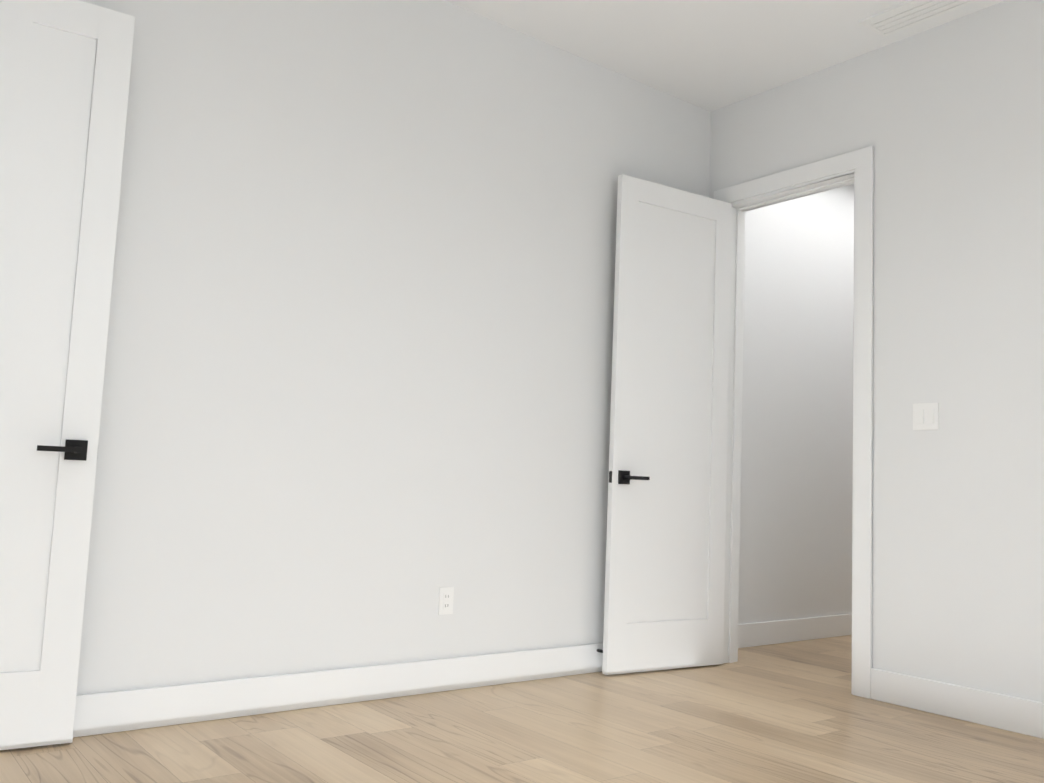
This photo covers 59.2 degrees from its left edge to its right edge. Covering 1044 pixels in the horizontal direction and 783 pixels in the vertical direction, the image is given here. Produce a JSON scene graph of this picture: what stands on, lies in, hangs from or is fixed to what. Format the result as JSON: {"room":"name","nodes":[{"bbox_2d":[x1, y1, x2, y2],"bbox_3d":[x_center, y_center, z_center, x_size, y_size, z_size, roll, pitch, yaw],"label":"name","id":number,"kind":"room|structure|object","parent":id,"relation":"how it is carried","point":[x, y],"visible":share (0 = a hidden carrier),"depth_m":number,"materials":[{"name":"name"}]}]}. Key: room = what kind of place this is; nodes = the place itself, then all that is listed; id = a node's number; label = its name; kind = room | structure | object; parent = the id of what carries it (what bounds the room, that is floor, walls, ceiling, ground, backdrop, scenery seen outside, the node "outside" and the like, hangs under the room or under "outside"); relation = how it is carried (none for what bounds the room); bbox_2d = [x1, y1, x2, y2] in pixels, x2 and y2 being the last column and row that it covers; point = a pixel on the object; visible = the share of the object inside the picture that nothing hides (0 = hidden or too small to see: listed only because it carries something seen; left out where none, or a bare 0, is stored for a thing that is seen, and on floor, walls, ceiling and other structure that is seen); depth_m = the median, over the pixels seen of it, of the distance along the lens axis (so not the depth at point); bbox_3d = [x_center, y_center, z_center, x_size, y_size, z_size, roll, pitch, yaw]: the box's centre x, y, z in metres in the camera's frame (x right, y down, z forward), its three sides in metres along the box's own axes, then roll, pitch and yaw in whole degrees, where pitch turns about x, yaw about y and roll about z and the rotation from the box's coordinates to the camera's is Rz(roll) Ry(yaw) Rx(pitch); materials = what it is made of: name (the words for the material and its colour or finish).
{"room":"empty bedroom","nodes":[
{"label":"empty bedroom","id":0,"kind":"room"},
{"bbox_2d":[0,635,1043,782],"bbox_3d":[1.062,1.419,4.112,10.400,0.120,9.100,7,-7,-37],"label":"floor","id":1,"kind":"structure","parent":0,"point":[794,712],"depth_m":3.27,"materials":[{"name":"brown wood"}]},
{"bbox_2d":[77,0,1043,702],"bbox_3d":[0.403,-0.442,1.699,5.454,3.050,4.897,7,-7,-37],"label":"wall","id":2,"kind":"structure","parent":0,"point":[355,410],"depth_m":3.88,"materials":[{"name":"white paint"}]},
{"bbox_2d":[0,0,134,749],"bbox_3d":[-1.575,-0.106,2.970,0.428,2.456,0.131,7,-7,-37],"label":"bathroom door","id":3,"kind":"structure","parent":2,"relation":"in","point":[65,68],"depth_m":3.00,"materials":[{"name":"white paint"}]},
{"bbox_2d":[73,643,602,737],"bbox_3d":[-0.391,1.209,3.894,3.435,0.135,0.027,7,-7,-37],"label":"baseboard","id":4,"kind":"structure","parent":2,"relation":"attached to","point":[115,711],"depth_m":3.57,"materials":[{"name":"white paint"}]},
{"bbox_2d":[438,587,453,614],"bbox_3d":[-0.327,0.906,3.976,0.072,0.115,0.008,7,-7,-37],"label":"electrical outlet","id":5,"kind":"object","parent":2,"relation":"attached to","point":[446,595],"visible":1,"depth_m":3.97,"materials":[{"name":"white plastic"}]},
{"bbox_2d":[602,174,731,674],"bbox_3d":[0.753,0.165,4.731,0.770,2.456,0.159,7,-7,-37],"label":"hall door","id":6,"kind":"structure","parent":2,"relation":"in","point":[665,559],"depth_m":4.68,"materials":[{"name":"white paint"}]},
{"bbox_2d":[714,146,873,698],"bbox_3d":[1.384,0.138,4.687,0.166,2.569,0.975,7,-7,-37],"label":"door frame","id":7,"kind":"structure","parent":2,"relation":"attached to","point":[856,168],"depth_m":4.42,"materials":[{"name":"white paint"}]},
{"bbox_2d":[913,403,938,429],"bbox_3d":[1.782,0.110,4.059,0.009,0.118,0.118,7,-7,-37],"label":"light switch","id":8,"kind":"object","parent":2,"relation":"attached to","point":[925,416],"visible":1,"depth_m":4.05,"materials":[{"name":"white plastic"}]},
{"bbox_2d":[871,668,1043,738],"bbox_3d":[2.488,1.237,2.967,0.019,0.135,2.977,7,-7,-37],"label":"baseboard","id":9,"kind":"structure","parent":2,"relation":"attached to","point":[996,710],"depth_m":3.81,"materials":[{"name":"white paint"}]},
{"bbox_2d":[445,0,1005,111],"bbox_3d":[0.578,-1.694,5.219,10.400,0.150,10.090,7,-7,-37],"label":"ceiling","id":10,"kind":"structure","parent":0,"point":[711,55],"depth_m":4.36,"materials":[{"name":"white paint"}]},
{"bbox_2d":[859,0,978,36],"bbox_3d":[1.798,-1.685,3.986,0.200,0.012,0.620,7,-7,-37],"label":"ceiling vent","id":11,"kind":"object","parent":10,"relation":"in","point":[898,17],"visible":1,"depth_m":4.08,"materials":[{"name":"white metal"}]},
{"bbox_2d":[738,184,853,623],"bbox_3d":[1.630,0.018,5.811,1.602,3.050,0.130,7,-7,-37],"label":"wall","id":12,"kind":"structure","parent":0,"point":[795,558],"depth_m":5.78,"materials":[{"name":"white paint"}]},
{"bbox_3d":[-3.154,-0.238,5.234,5.460,3.050,5.058,7,-7,-37],"label":"wall","id":13,"kind":"structure","parent":0,"visible":0},
{"bbox_2d":[738,614,851,647],"bbox_3d":[1.615,1.463,5.609,1.601,0.135,0.016,7,-7,-37],"label":"baseboard","id":14,"kind":"structure","parent":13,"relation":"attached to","point":[773,632],"depth_m":5.62,"materials":[{"name":"white paint"}]}
]}

